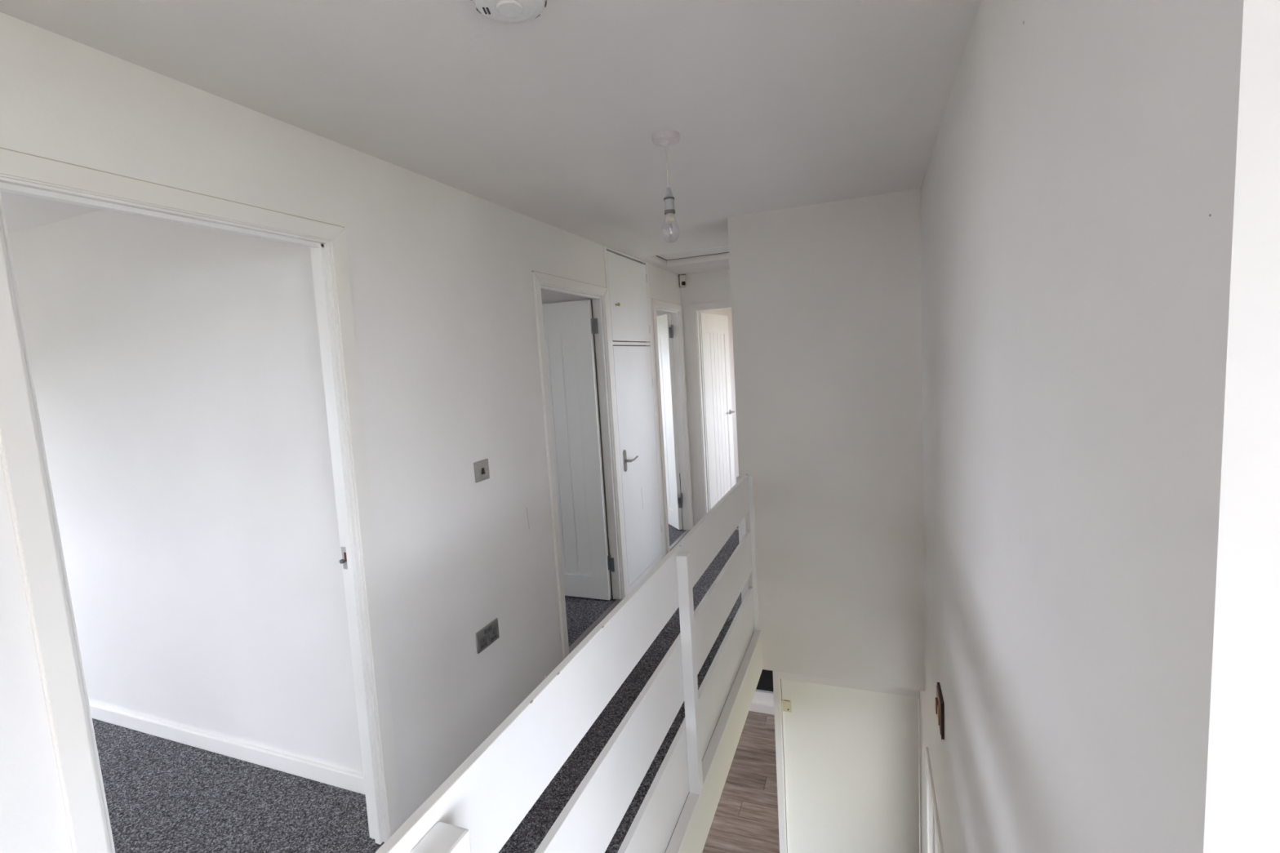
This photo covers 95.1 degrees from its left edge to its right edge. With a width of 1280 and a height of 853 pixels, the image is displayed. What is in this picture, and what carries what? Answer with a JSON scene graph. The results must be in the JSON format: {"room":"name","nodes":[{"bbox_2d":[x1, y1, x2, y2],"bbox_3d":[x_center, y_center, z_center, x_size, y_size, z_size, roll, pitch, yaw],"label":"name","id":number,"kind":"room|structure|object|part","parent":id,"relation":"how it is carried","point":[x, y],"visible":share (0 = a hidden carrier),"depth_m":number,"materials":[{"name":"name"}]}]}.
{"room":"stair landing","nodes":[
{"label":"stair landing","id":0,"kind":"room"},
{"bbox_2d":[8,209,363,774],"bbox_3d":[-2.743,0.272,2.788,3.935,2.300,0.090,-1,7,21],"label":"wall","id":1,"kind":"structure","parent":0,"point":[176,368],"depth_m":2.36,"materials":[{"name":"white paint"}]},
{"bbox_2d":[89,702,365,795],"bbox_3d":[-2.694,1.385,2.860,3.935,0.069,0.016,-1,7,21],"label":"baseboard","id":2,"kind":"structure","parent":1,"relation":"attached to","point":[343,779],"depth_m":2.46,"materials":[{"name":"white wood"}]},
{"bbox_2d":[0,12,680,852],"bbox_3d":[-1.067,0.301,1.581,0.065,2.300,8.277,-1,7,21],"label":"wall","id":3,"kind":"structure","parent":0,"point":[441,278],"depth_m":2.10,"materials":[{"name":"white paint"}]},
{"bbox_2d":[0,146,402,852],"bbox_3d":[-1.063,0.433,1.575,0.085,2.038,0.872,-1,7,21],"label":"door frame","id":4,"kind":"structure","parent":3,"relation":"in","point":[23,456],"depth_m":1.27,"materials":[{"name":"white wood"}]},
{"bbox_3d":[-1.177,0.486,1.184,0.014,2.032,0.055,-1,7,21],"label":"architrave","id":5,"kind":"part","parent":4,"relation":"part of","materials":[{"name":"beige wood"}]},
{"bbox_3d":[-1.091,-0.549,1.452,0.014,0.052,0.863,-1,7,21],"label":"architrave","id":6,"kind":"part","parent":4,"relation":"part of","materials":[{"name":"beige wood"}]},
{"bbox_3d":[-0.958,0.428,1.903,0.026,0.075,0.004,-1,7,21],"label":"strike plate","id":7,"kind":"part","parent":4,"relation":"part of","materials":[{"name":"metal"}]},
{"bbox_3d":[-0.893,0.389,1.913,0.014,2.032,0.105,-1,7,21],"label":"architrave","id":8,"kind":"part","parent":4,"relation":"part of","materials":[{"name":"beige wood"}]},
{"bbox_2d":[473,458,489,482],"bbox_3d":[-0.671,0.188,2.491,0.010,0.086,0.094,-1,7,21],"label":"light switch","id":9,"kind":"object","parent":3,"relation":"attached to","point":[482,467],"visible":1,"depth_m":2.49,"materials":[{"name":"metal"}]},
{"bbox_2d":[475,617,499,653],"bbox_3d":[-0.651,0.896,2.509,0.010,0.090,0.151,-1,7,21],"label":"power socket","id":10,"kind":"object","parent":3,"relation":"attached to","point":[485,637],"visible":1,"depth_m":2.50,"materials":[{"name":"metal"}]},
{"bbox_2d":[531,270,627,659],"bbox_3d":[-0.685,0.192,3.561,0.825,2.038,0.886,-1,7,21],"label":"door","id":11,"kind":"structure","parent":3,"relation":"in","point":[584,562],"depth_m":3.79,"materials":[{"name":"white wood"}]},
{"bbox_3d":[-0.457,0.240,3.029,0.014,2.032,0.055,-1,7,21],"label":"architrave","id":12,"kind":"part","parent":11,"relation":"part of","materials":[{"name":"beige wood"}]},
{"bbox_3d":[-0.595,0.191,3.914,0.507,1.629,0.030,-1,7,22],"label":"panel moulding","id":13,"kind":"part","parent":11,"relation":"part of","materials":[{"name":"white wood"}]},
{"bbox_3d":[-0.369,-0.797,3.303,0.014,0.052,0.876,-1,7,21],"label":"architrave","id":14,"kind":"part","parent":11,"relation":"part of","materials":[{"name":"beige wood"}]},
{"bbox_3d":[-0.159,0.137,3.793,0.014,2.032,0.055,-1,7,21],"label":"architrave","id":15,"kind":"part","parent":11,"relation":"part of","materials":[{"name":"beige wood"}]},
{"bbox_2d":[603,245,664,593],"bbox_3d":[-0.020,-0.048,4.175,0.120,2.300,0.784,-1,7,21],"label":"door","id":16,"kind":"structure","parent":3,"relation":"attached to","point":[627,282],"depth_m":4.13,"materials":[{"name":"white wood"}]},
{"bbox_3d":[-0.100,0.231,3.931,0.008,0.148,0.042,-1,7,21],"label":"handle plate","id":17,"kind":"part","parent":16,"relation":"part of","materials":[{"name":"silver metal"}]},
{"bbox_3d":[-0.078,-0.881,4.082,0.024,0.569,0.701,-1,7,21],"label":"door","id":18,"kind":"part","parent":16,"relation":"part of","materials":[{"name":"white paint"}]},
{"bbox_3d":[-0.055,0.219,3.975,0.048,0.023,0.133,-1,7,21],"label":"handle lever","id":19,"kind":"part","parent":16,"relation":"part of","materials":[{"name":"silver metal"}]},
{"bbox_3d":[-0.009,0.237,4.205,0.024,1.617,0.701,-1,7,21],"label":"door","id":20,"kind":"part","parent":16,"relation":"part of","materials":[{"name":"white paint"}]},
{"bbox_2d":[652,298,693,553],"bbox_3d":[0.256,-0.047,5.225,0.360,2.037,1.243,-4,6,-2],"label":"door","id":21,"kind":"structure","parent":3,"relation":"in","point":[675,500],"depth_m":5.27,"materials":[{"name":"white wood"}]},
{"bbox_3d":[0.168,0.027,4.630,0.014,2.030,0.055,-1,7,21],"label":"architrave","id":22,"kind":"part","parent":21,"relation":"part of","materials":[{"name":"beige wood"}]},
{"bbox_3d":[0.232,-1.001,4.842,0.014,0.050,0.742,-1,7,21],"label":"architrave","id":23,"kind":"part","parent":21,"relation":"part of","materials":[{"name":"beige wood"}]},
{"bbox_3d":[0.419,-0.059,5.273,0.014,2.030,0.050,-1,7,21],"label":"architrave","id":24,"kind":"part","parent":21,"relation":"part of","materials":[{"name":"beige wood"}]},
{"bbox_2d":[92,473,754,852],"bbox_3d":[-0.760,1.416,2.974,7.450,0.253,10.800,-1,7,21],"label":"floor","id":25,"kind":"structure","parent":0,"point":[162,795],"depth_m":2.24,"materials":[{"name":"grey carpet"}]},
{"bbox_2d":[0,0,981,275],"bbox_3d":[-1.269,-0.881,1.447,7.700,0.100,8.377,-1,7,21],"label":"ceiling","id":26,"kind":"structure","parent":0,"point":[552,117],"depth_m":1.59,"materials":[{"name":"white paint"}]},
{"bbox_2d":[471,0,546,23],"bbox_3d":[-0.257,-0.839,1.148,0.156,0.042,0.156,-1,7,21],"label":"smoke detector","id":27,"kind":"object","parent":26,"relation":"attached to","point":[508,11],"visible":1,"depth_m":1.16,"materials":[{"name":"white plastic"}]},
{"bbox_2d":[651,129,679,223],"bbox_3d":[0.096,-0.797,1.968,0.093,0.348,0.093,-1,7,21],"label":"pendant light","id":28,"kind":"object","parent":26,"relation":"hanging from","point":[665,138],"visible":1,"depth_m":1.96,"materials":[{"name":"white plastic"}]},
{"bbox_3d":[0.092,-0.868,1.960,0.005,0.145,0.005,-1,7,21],"label":"cord","id":29,"kind":"part","parent":28,"relation":"part of","materials":[{"name":"white plastic"}]},
{"bbox_2d":[643,245,728,266],"bbox_3d":[0.422,-1.285,4.291,0.668,0.077,0.523,-1,7,21],"label":"hatch","id":30,"kind":"object","parent":26,"relation":"attached to","point":[719,253],"visible":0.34,"depth_m":4.49,"materials":[{"name":"beige wood"}]},
{"bbox_3d":[0.420,-1.302,4.287,0.636,0.018,0.491,-1,7,21],"label":"panel","id":31,"kind":"part","parent":30,"relation":"part of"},
{"bbox_2d":[541,288,612,586],"bbox_3d":[-1.300,0.019,4.284,2.335,2.300,0.060,-1,7,21],"label":"wall","id":32,"kind":"structure","parent":0,"point":[547,296],"depth_m":3.84,"materials":[{"name":"white paint"}]},
{"bbox_2d":[656,308,738,484],"bbox_3d":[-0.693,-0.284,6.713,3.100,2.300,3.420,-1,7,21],"label":"door frame","id":33,"kind":"structure","parent":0,"point":[727,312],"depth_m":7.14,"materials":[{"name":"white wood"}]},
{"bbox_2d":[680,269,731,526],"bbox_3d":[1.508,-0.225,4.928,2.300,2.300,0.100,-1,7,21],"label":"wall","id":34,"kind":"structure","parent":0,"point":[712,286],"depth_m":5.20,"materials":[{"name":"white paint"}]},
{"bbox_2d":[678,274,687,287],"bbox_3d":[0.374,-1.281,5.146,0.065,0.108,0.051,-1,7,21],"label":"sensor","id":35,"kind":"object","parent":34,"relation":"attached to","point":[682,277],"visible":1,"depth_m":5.13,"materials":[{"name":"plastic"}]},
{"bbox_2d":[689,300,738,530],"bbox_3d":[1.047,-0.125,5.504,0.866,2.033,0.837,-1,7,21],"label":"door","id":36,"kind":"structure","parent":34,"relation":"in","point":[709,332],"depth_m":5.51,"materials":[{"name":"white wood"}]},
{"bbox_3d":[0.528,-0.066,5.270,0.055,2.030,0.014,-1,7,21],"label":"architrave","id":37,"kind":"part","parent":36,"relation":"part of","materials":[{"name":"beige wood"}]},
{"bbox_3d":[0.841,-1.058,5.015,0.853,0.050,0.014,-1,7,21],"label":"architrave","id":38,"kind":"part","parent":36,"relation":"part of","materials":[{"name":"beige wood"}]},
{"bbox_3d":[0.760,-0.087,5.691,0.030,1.629,0.482,0,7,28],"label":"panel moulding","id":39,"kind":"part","parent":36,"relation":"part of","materials":[{"name":"white wood"}]},
{"bbox_2d":[702,711,779,852],"bbox_3d":[-1.296,3.860,2.807,5.089,0.100,9.500,-1,7,21],"label":"floor","id":40,"kind":"structure","parent":0,"point":[745,820],"depth_m":5.32,"materials":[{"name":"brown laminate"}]},
{"bbox_2d":[727,188,924,691],"bbox_3d":[1.330,0.019,3.969,0.957,2.553,1.862,-1,7,21],"label":"wall","id":41,"kind":"structure","parent":0,"point":[826,297],"depth_m":3.09,"materials":[{"name":"white paint"}]},
{"bbox_2d":[665,630,761,852],"bbox_3d":[0.210,1.341,2.161,0.039,0.014,2.616,-1,7,21],"label":"trim","id":42,"kind":"structure","parent":41,"relation":"attached to","point":[676,842],"depth_m":2.38,"materials":[{"name":"white wood"}]},
{"bbox_2d":[375,474,759,852],"bbox_3d":[0.155,0.884,2.095,0.087,0.912,2.666,-1,7,21],"label":"railing","id":43,"kind":"object","parent":42,"relation":"on","point":[478,807],"visible":1,"depth_m":1.62,"materials":[{"name":"white wood"}]},
{"bbox_3d":[-0.272,1.055,0.920,0.061,0.882,0.065,-1,7,21],"label":"post","id":44,"kind":"part","parent":43,"relation":"part of","materials":[{"name":"white wood"}]},
{"bbox_3d":[0.180,0.891,2.105,0.040,0.894,0.050,-1,7,21],"label":"post","id":45,"kind":"part","parent":43,"relation":"part of","materials":[{"name":"white wood"}]},
{"bbox_3d":[0.590,0.721,3.320,0.041,0.885,0.045,-1,7,21],"label":"post","id":46,"kind":"part","parent":43,"relation":"part of","materials":[{"name":"white wood"}]},
{"bbox_3d":[0.644,0.726,3.317,0.024,0.900,0.012,-1,7,21],"label":"post","id":47,"kind":"part","parent":43,"relation":"part of","materials":[{"name":"white wood"}]},
{"bbox_2d":[679,635,762,852],"bbox_3d":[0.224,1.458,2.171,0.017,0.223,2.616,-1,7,21],"label":"trim","id":48,"kind":"structure","parent":41,"relation":"attached to","point":[696,835],"depth_m":2.46,"materials":[{"name":"white wood"}]},
{"bbox_2d":[918,0,1279,852],"bbox_3d":[1.696,1.395,1.309,1.662,4.750,9.500,-1,7,21],"label":"wall","id":49,"kind":"structure","parent":0,"point":[1100,190],"depth_m":0.65,"materials":[{"name":"white paint"}]},
{"bbox_2d":[772,671,919,852],"bbox_3d":[1.317,2.446,3.729,0.851,2.185,0.100,-1,7,21],"label":"door","id":50,"kind":"structure","parent":49,"relation":"in","point":[846,752],"depth_m":3.67,"materials":[{"name":"beige wood"}]},
{"bbox_3d":[0.941,2.453,3.877,0.044,2.185,0.100,-1,7,21],"label":"frame post","id":51,"kind":"part","parent":50,"relation":"part of","materials":[{"name":"beige wood"}]},
{"bbox_2d":[925,746,943,852],"bbox_3d":[1.353,2.672,2.539,0.102,1.990,1.100,-1,7,21],"label":"door","id":52,"kind":"structure","parent":49,"relation":"in","point":[929,780],"depth_m":2.85,"materials":[{"name":"white wood"}]},
{"bbox_3d":[1.497,2.609,3.034,0.012,1.990,0.065,-1,7,21],"label":"architrave","id":53,"kind":"part","parent":52,"relation":"part of","materials":[{"name":"beige wood"}]},
{"bbox_2d":[935,682,944,739],"bbox_3d":[1.178,1.116,2.304,0.021,0.146,0.155,-1,7,21],"label":"wall plate","id":54,"kind":"object","parent":49,"relation":"attached to","point":[940,704],"visible":1,"depth_m":2.26,"materials":[{"name":"brown metal"}]},
{"bbox_3d":[0.319,2.143,6.999,5.089,2.197,0.160,-1,7,21],"label":"wall","id":55,"kind":"structure","parent":0,"visible":0},
{"bbox_2d":[748,669,774,715],"bbox_3d":[1.372,2.205,6.515,1.600,2.050,0.110,-1,7,21],"label":"door","id":56,"kind":"structure","parent":55,"relation":"in","point":[762,701],"depth_m":6.59,"materials":[{"name":"white wood"}]},
{"bbox_3d":[1.430,3.054,6.625,1.600,0.135,0.075,-1,7,21],"label":"frame rail","id":57,"kind":"part","parent":56,"relation":"part of","materials":[{"name":"white wood"}]},
{"bbox_3d":[1.370,2.087,6.516,1.400,1.815,0.020,-1,7,21],"label":"pane","id":58,"kind":"part","parent":56,"relation":"part of","materials":[{"name":"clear glass"}]}
]}

